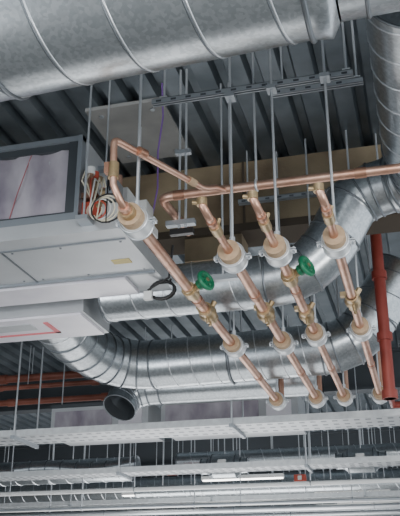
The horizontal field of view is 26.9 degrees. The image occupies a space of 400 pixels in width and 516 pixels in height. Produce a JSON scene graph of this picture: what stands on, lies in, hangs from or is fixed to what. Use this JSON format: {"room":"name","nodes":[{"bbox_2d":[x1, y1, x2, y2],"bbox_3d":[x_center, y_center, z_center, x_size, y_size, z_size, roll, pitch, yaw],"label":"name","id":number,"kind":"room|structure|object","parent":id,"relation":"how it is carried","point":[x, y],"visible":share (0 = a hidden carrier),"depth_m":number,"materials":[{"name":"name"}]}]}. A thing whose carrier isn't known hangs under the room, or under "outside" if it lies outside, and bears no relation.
{"room":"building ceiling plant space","nodes":[
{"label":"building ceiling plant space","id":0,"kind":"room"},
{"bbox_2d":[85,97,188,163],"bbox_3d":[-0.486,-1.020,6.825,0.620,0.040,0.850,-6,-23,14],"label":"board","id":1,"kind":"object","parent":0,"point":[123,117],"depth_m":6.73,"materials":[{"name":"grey metal"}]},
{"bbox_2d":[0,18,399,476],"bbox_3d":[-1.240,1.296,12.721,23.300,0.250,31.000,-6,-23,14],"label":"ceiling","id":2,"kind":"structure","parent":0,"point":[61,113],"depth_m":6.81,"materials":[{"name":"metal"}]},
{"bbox_2d":[0,348,83,384],"bbox_3d":[-4.992,1.842,13.016,9.800,0.530,0.143,-6,-23,14],"label":"pipe","id":3,"kind":"object","parent":2,"relation":"hanging from","point":[4,379],"visible":0.44,"depth_m":12.26,"materials":[{"name":"red metal"}]},
{"bbox_2d":[0,347,99,391],"bbox_3d":[-5.115,1.877,12.925,9.600,0.664,0.091,-6,-23,14],"label":"pipe","id":4,"kind":"object","parent":2,"relation":"hanging from","point":[84,382],"visible":0.59,"depth_m":12.07,"materials":[{"name":"red metal"}]},
{"bbox_2d":[0,393,107,406],"bbox_3d":[-5.012,2.087,13.255,9.600,0.797,0.117,-6,-23,14],"label":"pipe","id":5,"kind":"object","parent":2,"relation":"hanging from","point":[9,402],"visible":0.48,"depth_m":12.39,"materials":[{"name":"red metal"}]},
{"bbox_2d":[0,298,109,342],"bbox_3d":[-1.724,-0.060,7.218,1.850,1.506,0.570,-6,-23,14],"label":"box","id":6,"kind":"object","parent":2,"relation":"hanging from","point":[80,317],"visible":0.45,"depth_m":6.67,"materials":[{"name":"white metal"}]},
{"bbox_2d":[38,253,399,389],"bbox_3d":[0.303,0.432,7.770,3.515,1.178,1.806,-6,-23,14],"label":"spiral duct","id":7,"kind":"object","parent":6,"relation":"attached to","point":[108,358],"visible":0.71,"depth_m":8.00,"materials":[{"name":"white metal"}]},
{"bbox_2d":[0,443,135,485],"bbox_3d":[-3.221,3.011,14.258,4.422,1.726,0.412,-6,-23,14],"label":"spiral duct","id":8,"kind":"object","parent":2,"relation":"hanging from","point":[4,467],"visible":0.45,"depth_m":13.65,"materials":[{"name":"white metal"}]},
{"bbox_2d":[0,80,171,306],"bbox_3d":[-1.275,-0.532,6.190,2.100,1.430,1.263,-6,-23,14],"label":"fan coil unit","id":9,"kind":"object","parent":2,"relation":"hanging from","point":[60,238],"visible":0.92,"depth_m":5.62,"materials":[{"name":"grey metal"}]},
{"bbox_2d":[143,245,176,300],"bbox_3d":[-0.241,0.133,6.062,0.275,0.364,0.218,-15,-27,32],"label":"cable","id":10,"kind":"object","parent":9,"relation":"attached to","point":[148,295],"visible":0.98,"depth_m":6.00,"materials":[{"name":"black plastic"}]},
{"bbox_2d":[97,11,399,322],"bbox_3d":[0.348,-0.558,5.471,2.800,1.143,2.532,-6,-23,14],"label":"spiral duct","id":11,"kind":"object","parent":9,"relation":"attached to","point":[361,202],"visible":0.59,"depth_m":6.12,"materials":[{"name":"white metal"}]},
{"bbox_2d":[51,327,163,445],"bbox_3d":[-1.264,1.789,11.662,1.400,1.480,0.730,-6,-23,14],"label":"fan coil unit","id":12,"kind":"object","parent":2,"relation":"hanging from","point":[79,414],"visible":0.44,"depth_m":11.25,"materials":[{"name":"grey metal"}]},
{"bbox_2d":[115,74,156,240],"bbox_3d":[-0.343,-0.938,4.765,0.222,1.784,0.205,-6,-23,14],"label":"hanger","id":13,"kind":"object","parent":2,"relation":"hanging from","point":[141,227],"visible":0.81,"depth_m":4.43,"materials":[{"name":"silver metal"}]},
{"bbox_2d":[104,137,283,401],"bbox_3d":[0.332,0.382,6.436,0.408,0.645,4.892,-6,-23,14],"label":"copper pipe","id":14,"kind":"object","parent":13,"relation":"hanging from","point":[207,311],"visible":0.81,"depth_m":4.94,"materials":[{"name":"brown metal"}]},
{"bbox_2d":[181,270,214,300],"bbox_3d":[-0.012,0.173,5.403,0.215,0.159,0.209,-6,-23,14],"label":"valve","id":15,"kind":"object","parent":14,"relation":"attached to","point":[205,281],"visible":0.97,"depth_m":5.36,"materials":[{"name":"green metal"}]},
{"bbox_2d":[121,444,182,496],"bbox_3d":[-0.812,3.752,16.169,1.400,1.615,0.100,-6,-23,14],"label":"linear light","id":16,"kind":"object","parent":2,"relation":"hanging from","point":[124,494],"visible":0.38,"depth_m":15.97,"materials":[{"name":"white plastic"}]},
{"bbox_2d":[153,83,163,213],"bbox_3d":[-0.299,-0.779,5.963,0.075,1.151,0.043,16,-28,-33],"label":"cable","id":17,"kind":"object","parent":2,"relation":"hanging from","point":[161,83],"visible":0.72,"depth_m":5.96,"materials":[{"name":"purple plastic"}]},
{"bbox_2d":[165,69,195,236],"bbox_3d":[-0.128,-0.755,5.814,0.200,1.310,0.050,-6,-23,14],"label":"hanger","id":18,"kind":"object","parent":2,"relation":"hanging from","point":[185,222],"visible":1,"depth_m":5.69,"materials":[{"name":"silver metal"}]},
{"bbox_2d":[4,407,384,502],"bbox_3d":[-0.848,4.117,16.924,15.500,1.703,0.108,-6,-23,14],"label":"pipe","id":19,"kind":"object","parent":2,"relation":"hanging from","point":[378,407],"visible":0.02,"depth_m":16.85,"materials":[{"name":"metal"}]},
{"bbox_2d":[0,0,399,101],"bbox_3d":[-0.646,-1.403,4.090,5.533,1.448,0.905,-6,-23,14],"label":"spiral duct","id":20,"kind":"object","parent":2,"relation":"hanging from","point":[46,46],"visible":1,"depth_m":3.69,"materials":[{"name":"white metal"}]},
{"bbox_2d":[0,310,399,448],"bbox_3d":[-1.714,1.426,10.447,11.560,1.750,0.710,-6,-23,14],"label":"cable tray","id":21,"kind":"object","parent":2,"relation":"hanging from","point":[241,426],"visible":0.92,"depth_m":9.64,"materials":[{"name":"grey metal"}]},
{"bbox_2d":[0,427,399,465],"bbox_3d":[0.450,4.365,18.941,23.000,0.600,0.250,-6,-23,14],"label":"steel beam","id":22,"kind":"structure","parent":2,"relation":"attached to","point":[146,451],"depth_m":19.17,"materials":[{"name":"grey metal"}]},
{"bbox_2d":[0,396,399,481],"bbox_3d":[-1.359,2.325,12.436,13.000,1.870,0.560,-6,-23,14],"label":"cable tray","id":23,"kind":"object","parent":2,"relation":"hanging from","point":[394,460],"visible":0.99,"depth_m":11.67,"materials":[{"name":"grey metal"}]},
{"bbox_2d":[0,427,399,502],"bbox_3d":[-0.451,4.239,17.431,14.022,1.536,0.472,-6,-23,14],"label":"cable tray","id":24,"kind":"object","parent":2,"relation":"hanging from","point":[389,472],"visible":0.37,"depth_m":17.25,"materials":[{"name":"white metal"}]},
{"bbox_2d":[0,347,399,414],"bbox_3d":[-1.121,2.085,13.506,23.000,0.600,0.250,-6,-23,14],"label":"steel beam","id":25,"kind":"structure","parent":2,"relation":"attached to","point":[364,382],"depth_m":13.65,"materials":[{"name":"red"}]},
{"bbox_2d":[0,394,399,510],"bbox_3d":[-1.208,3.684,15.638,15.500,1.900,0.660,-6,-23,14],"label":"cable tray","id":26,"kind":"object","parent":2,"relation":"hanging from","point":[364,493],"visible":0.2,"depth_m":14.78,"materials":[{"name":"grey metal"}]},
{"bbox_2d":[0,403,399,515],"bbox_3d":[-0.951,4.078,16.521,15.500,1.942,0.128,-6,-23,14],"label":"pipe","id":27,"kind":"object","parent":2,"relation":"hanging from","point":[373,505],"visible":0.94,"depth_m":15.80,"materials":[{"name":"silver metal"}]},
{"bbox_2d":[0,396,399,495],"bbox_3d":[-1.981,2.620,12.941,15.500,2.023,0.088,-6,-23,14],"label":"pipe","id":28,"kind":"object","parent":2,"relation":"hanging from","point":[134,489],"visible":0.91,"depth_m":12.03,"materials":[{"name":"white metal"}]},
{"bbox_2d":[13,455,140,478],"bbox_3d":[-1.893,3.235,12.834,2.034,0.322,0.369,-6,-23,14],"label":"flexible duct","id":29,"kind":"object","parent":28,"relation":"attached to","point":[124,462],"visible":0.52,"depth_m":12.83,"materials":[{"name":"grey"}]},
{"bbox_2d":[0,438,399,511],"bbox_3d":[-1.749,3.016,13.718,15.500,2.153,0.068,-6,-23,14],"label":"pipe","id":30,"kind":"object","parent":2,"relation":"hanging from","point":[240,503],"visible":0.89,"depth_m":12.88,"materials":[{"name":"silver metal"}]},
{"bbox_2d":[0,406,399,512],"bbox_3d":[-1.492,3.344,14.628,15.500,2.053,0.108,-6,-23,14],"label":"pipe","id":31,"kind":"object","parent":2,"relation":"hanging from","point":[352,497],"visible":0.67,"depth_m":13.86,"materials":[{"name":"white metal"}]},
{"bbox_2d":[0,470,399,515],"bbox_3d":[0.933,5.580,20.396,15.022,1.716,0.532,-6,-23,14],"label":"pipe","id":32,"kind":"object","parent":2,"relation":"hanging from","point":[298,470],"visible":0.07,"depth_m":20.07,"materials":[{"name":"white metal"}]},
{"bbox_2d":[0,396,399,496],"bbox_3d":[-1.788,2.856,13.628,15.500,1.928,0.098,-6,-23,14],"label":"pipe","id":33,"kind":"object","parent":2,"relation":"hanging from","point":[325,396],"visible":0.24,"depth_m":12.94,"materials":[{"name":"silver metal"}]},
{"bbox_2d":[103,375,323,420],"bbox_3d":[0.117,1.445,9.155,2.415,0.557,0.536,-6,-23,14],"label":"duct","id":34,"kind":"object","parent":2,"relation":"hanging from","point":[122,404],"visible":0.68,"depth_m":9.14,"materials":[{"name":"grey metal"}]},
{"bbox_2d":[45,426,397,515],"bbox_3d":[-0.435,4.880,18.280,15.500,2.062,0.128,-6,-23,14],"label":"pipe","id":35,"kind":"object","parent":2,"relation":"hanging from","point":[393,426],"visible":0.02,"depth_m":18.45,"materials":[{"name":"metal"}]},
{"bbox_2d":[199,438,249,478],"bbox_3d":[0.364,2.406,12.679,0.717,1.832,0.382,-6,-23,14],"label":"fan","id":36,"kind":"object","parent":2,"relation":"hanging from","point":[225,458],"visible":0.58,"depth_m":12.30,"materials":[{"name":"grey metal"}]},
{"bbox_2d":[211,82,239,282],"bbox_3d":[0.182,-0.576,5.907,0.260,1.570,0.050,-6,-23,14],"label":"hanger","id":37,"kind":"object","parent":2,"relation":"hanging from","point":[224,277],"visible":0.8,"depth_m":5.83,"materials":[{"name":"silver metal"}]},
{"bbox_2d":[214,57,251,273],"bbox_3d":[0.189,-0.753,5.207,0.222,1.784,0.205,-6,-23,14],"label":"hanger","id":38,"kind":"object","parent":2,"relation":"hanging from","point":[235,262],"visible":0.88,"depth_m":4.90,"materials":[{"name":"silver metal"}]},
{"bbox_2d":[192,196,321,398],"bbox_3d":[0.615,0.406,6.481,0.147,0.636,4.647,-6,-23,14],"label":"copper pipe","id":39,"kind":"object","parent":38,"relation":"hanging from","point":[265,310],"visible":0.73,"depth_m":5.57,"materials":[{"name":"brown metal"}]},
{"bbox_2d":[161,315,306,440],"bbox_3d":[0.447,1.613,11.242,1.820,1.480,0.730,-6,-23,14],"label":"fan coil unit","id":40,"kind":"object","parent":2,"relation":"hanging from","point":[296,405],"visible":0.4,"depth_m":10.80,"materials":[{"name":"grey metal"}]},
{"bbox_2d":[220,311,248,357],"bbox_3d":[0.265,-0.056,6.868,0.222,1.784,0.205,-6,-23,14],"label":"hanger","id":41,"kind":"object","parent":2,"relation":"hanging from","point":[238,349],"visible":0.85,"depth_m":6.50,"materials":[{"name":"silver metal"}]},
{"bbox_2d":[71,470,399,515],"bbox_3d":[-0.178,5.120,19.227,15.500,1.772,0.148,-6,-23,14],"label":"pipe","id":42,"kind":"object","parent":2,"relation":"hanging from","point":[390,511],"visible":0.75,"depth_m":18.15,"materials":[{"name":"silver metal"}]},
{"bbox_2d":[201,436,283,481],"bbox_3d":[0.708,2.955,14.268,1.400,1.615,0.100,-6,-23,14],"label":"linear light","id":43,"kind":"object","parent":2,"relation":"hanging from","point":[276,475],"visible":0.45,"depth_m":13.90,"materials":[{"name":"white plastic"}]},
{"bbox_2d":[152,20,353,107],"bbox_3d":[0.318,-1.321,5.422,1.300,0.570,0.050,-6,-23,14],"label":"channel","id":44,"kind":"object","parent":2,"relation":"hanging from","point":[345,73],"visible":0.84,"depth_m":5.31,"materials":[{"name":"silver metal"}]},
{"bbox_2d":[251,52,258,191],"bbox_3d":[0.354,-0.965,5.465,0.016,1.194,0.088,-6,-23,14],"label":"hanger","id":45,"kind":"object","parent":2,"relation":"hanging from","point":[252,53],"visible":0.77,"depth_m":5.41,"materials":[{"name":"silver metal"}]},
{"bbox_2d":[159,163,399,235],"bbox_3d":[1.437,-0.461,5.236,3.419,0.072,0.594,-6,-23,14],"label":"pipe","id":46,"kind":"object","parent":45,"relation":"hanging from","point":[360,172],"visible":0.79,"depth_m":5.19,"materials":[{"name":"orange metal"}]},
{"bbox_2d":[122,144,399,262],"bbox_3d":[-2.686,-0.056,8.039,23.000,0.880,0.360,-6,-23,14],"label":"beam","id":47,"kind":"structure","parent":2,"relation":"attached to","point":[200,246],"depth_m":7.15,"materials":[{"name":"brown"}]},
{"bbox_2d":[134,397,399,497],"bbox_3d":[2.261,3.043,14.231,7.022,1.806,0.212,-6,-23,14],"label":"spiral duct","id":48,"kind":"object","parent":2,"relation":"hanging from","point":[382,486],"visible":0.65,"depth_m":14.13,"materials":[{"name":"white metal"}]},
{"bbox_2d":[136,467,399,477],"bbox_3d":[1.867,6.420,23.842,23.000,0.600,0.250,-6,-23,14],"label":"steel beam","id":49,"kind":"structure","parent":2,"relation":"attached to","point":[388,467],"depth_m":23.84,"materials":[{"name":"grey metal"}]},
{"bbox_2d":[266,307,288,410],"bbox_3d":[0.765,0.669,8.597,0.222,1.784,0.205,-6,-23,14],"label":"hanger","id":50,"kind":"object","parent":2,"relation":"hanging from","point":[281,403],"visible":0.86,"depth_m":8.24,"materials":[{"name":"silver metal"}]},
{"bbox_2d":[259,49,296,267],"bbox_3d":[0.444,-0.789,5.126,0.214,1.780,0.205,-6,-23,14],"label":"hanger","id":51,"kind":"object","parent":2,"relation":"hanging from","point":[280,256],"visible":0.9,"depth_m":4.83,"materials":[{"name":"silver metal"}]},
{"bbox_2d":[243,190,348,396],"bbox_3d":[0.875,0.379,6.416,0.147,0.636,4.643,-6,-23,14],"label":"copper pipe","id":52,"kind":"object","parent":51,"relation":"hanging from","point":[306,312],"visible":0.74,"depth_m":5.54,"materials":[{"name":"brown metal"}]},
{"bbox_2d":[280,255,314,287],"bbox_3d":[0.605,0.078,5.175,0.215,0.159,0.209,-6,-23,14],"label":"valve","id":53,"kind":"object","parent":52,"relation":"attached to","point":[305,266],"visible":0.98,"depth_m":5.13,"materials":[{"name":"green metal"}]},
{"bbox_2d":[269,152,297,355],"bbox_3d":[0.647,-0.087,6.793,0.222,1.784,0.205,-6,-23,14],"label":"hanger","id":54,"kind":"object","parent":2,"relation":"hanging from","point":[286,348],"visible":0.82,"depth_m":6.46,"materials":[{"name":"silver metal"}]},
{"bbox_2d":[175,402,399,464],"bbox_3d":[2.538,2.561,13.455,6.022,1.516,0.332,-6,-23,14],"label":"spiral duct","id":55,"kind":"object","parent":2,"relation":"hanging from","point":[391,449],"visible":0.42,"depth_m":13.40,"materials":[{"name":"white metal"}]},
{"bbox_2d":[294,435,306,480],"bbox_3d":[1.538,2.593,13.164,0.180,1.800,0.110,-6,-23,14],"label":"junction box","id":56,"kind":"object","parent":2,"relation":"hanging from","point":[298,477],"visible":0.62,"depth_m":12.80,"materials":[{"name":"red"}]},
{"bbox_2d":[238,134,378,205],"bbox_3d":[0.900,-0.733,6.915,1.200,0.500,0.050,-6,-23,14],"label":"channel","id":57,"kind":"object","parent":2,"relation":"hanging from","point":[299,195],"visible":0.59,"depth_m":6.87,"materials":[{"name":"silver metal"}]},
{"bbox_2d":[301,139,330,346],"bbox_3d":[0.870,-0.172,6.596,0.214,1.780,0.205,-6,-23,14],"label":"hanger","id":58,"kind":"object","parent":2,"relation":"hanging from","point":[318,339],"visible":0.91,"depth_m":6.27,"materials":[{"name":"silver metal"}]},
{"bbox_2d":[305,295,327,407],"bbox_3d":[1.142,0.630,8.504,0.222,1.784,0.205,-6,-23,14],"label":"hanger","id":59,"kind":"object","parent":2,"relation":"hanging from","point":[320,402],"visible":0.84,"depth_m":8.14,"materials":[{"name":"silver metal"}]},
{"bbox_2d":[273,20,363,97],"bbox_3d":[0.755,-1.318,5.519,0.600,0.500,0.050,-6,-23,14],"label":"channel","id":60,"kind":"object","parent":2,"relation":"hanging from","point":[357,80],"visible":0.74,"depth_m":5.43,"materials":[{"name":"silver metal"}]},
{"bbox_2d":[317,40,355,258],"bbox_3d":[0.763,-0.838,5.010,0.214,1.780,0.205,-6,-23,14],"label":"hanger","id":61,"kind":"object","parent":2,"relation":"hanging from","point":[339,247],"visible":0.86,"depth_m":4.71,"materials":[{"name":"silver metal"}]},
{"bbox_2d":[308,182,382,394],"bbox_3d":[1.204,0.345,6.335,0.147,0.636,4.643,-6,-23,14],"label":"copper pipe","id":62,"kind":"object","parent":61,"relation":"hanging from","point":[352,300],"visible":0.79,"depth_m":5.40,"materials":[{"name":"brown metal"}]},
{"bbox_2d":[333,278,355,405],"bbox_3d":[1.403,0.601,8.441,0.214,1.780,0.205,-6,-23,14],"label":"hanger","id":63,"kind":"object","parent":2,"relation":"hanging from","point":[347,400],"visible":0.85,"depth_m":8.10,"materials":[{"name":"silver metal"}]},
{"bbox_2d":[314,405,389,492],"bbox_3d":[2.821,3.618,15.848,1.400,1.615,0.100,-6,-23,14],"label":"linear light","id":64,"kind":"object","parent":2,"relation":"hanging from","point":[372,405],"visible":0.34,"depth_m":15.55,"materials":[{"name":"white plastic"}]},
{"bbox_2d":[345,130,375,341],"bbox_3d":[1.185,-0.225,6.471,0.214,1.780,0.205,-6,-23,14],"label":"hanger","id":65,"kind":"object","parent":2,"relation":"hanging from","point":[363,334],"visible":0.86,"depth_m":6.13,"materials":[{"name":"silver metal"}]},
{"bbox_2d":[335,367,387,473],"bbox_3d":[2.297,2.207,12.204,0.717,1.832,0.382,-6,-23,14],"label":"fan","id":66,"kind":"object","parent":2,"relation":"hanging from","point":[358,452],"visible":0.63,"depth_m":11.83,"materials":[{"name":"grey metal"}]},
{"bbox_2d":[337,428,399,503],"bbox_3d":[3.555,4.383,17.672,1.400,1.615,0.100,-6,-23,14],"label":"linear light","id":67,"kind":"object","parent":2,"relation":"hanging from","point":[389,428],"visible":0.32,"depth_m":17.39,"materials":[{"name":"white plastic"}]},
{"bbox_2d":[366,235,386,403],"bbox_3d":[1.731,0.567,8.360,0.214,1.780,0.205,-6,-23,14],"label":"hanger","id":68,"kind":"object","parent":2,"relation":"hanging from","point":[376,398],"visible":0.5,"depth_m":8.07,"materials":[{"name":"silver metal"}]},
{"bbox_2d":[370,234,399,407],"bbox_3d":[2.119,0.376,7.621,1.366,2.000,0.530,6,-23,-13],"label":"pipe","id":69,"kind":"object","parent":2,"relation":"hanging from","point":[379,274],"visible":0.93,"depth_m":7.15,"materials":[{"name":"red metal"}]}
]}

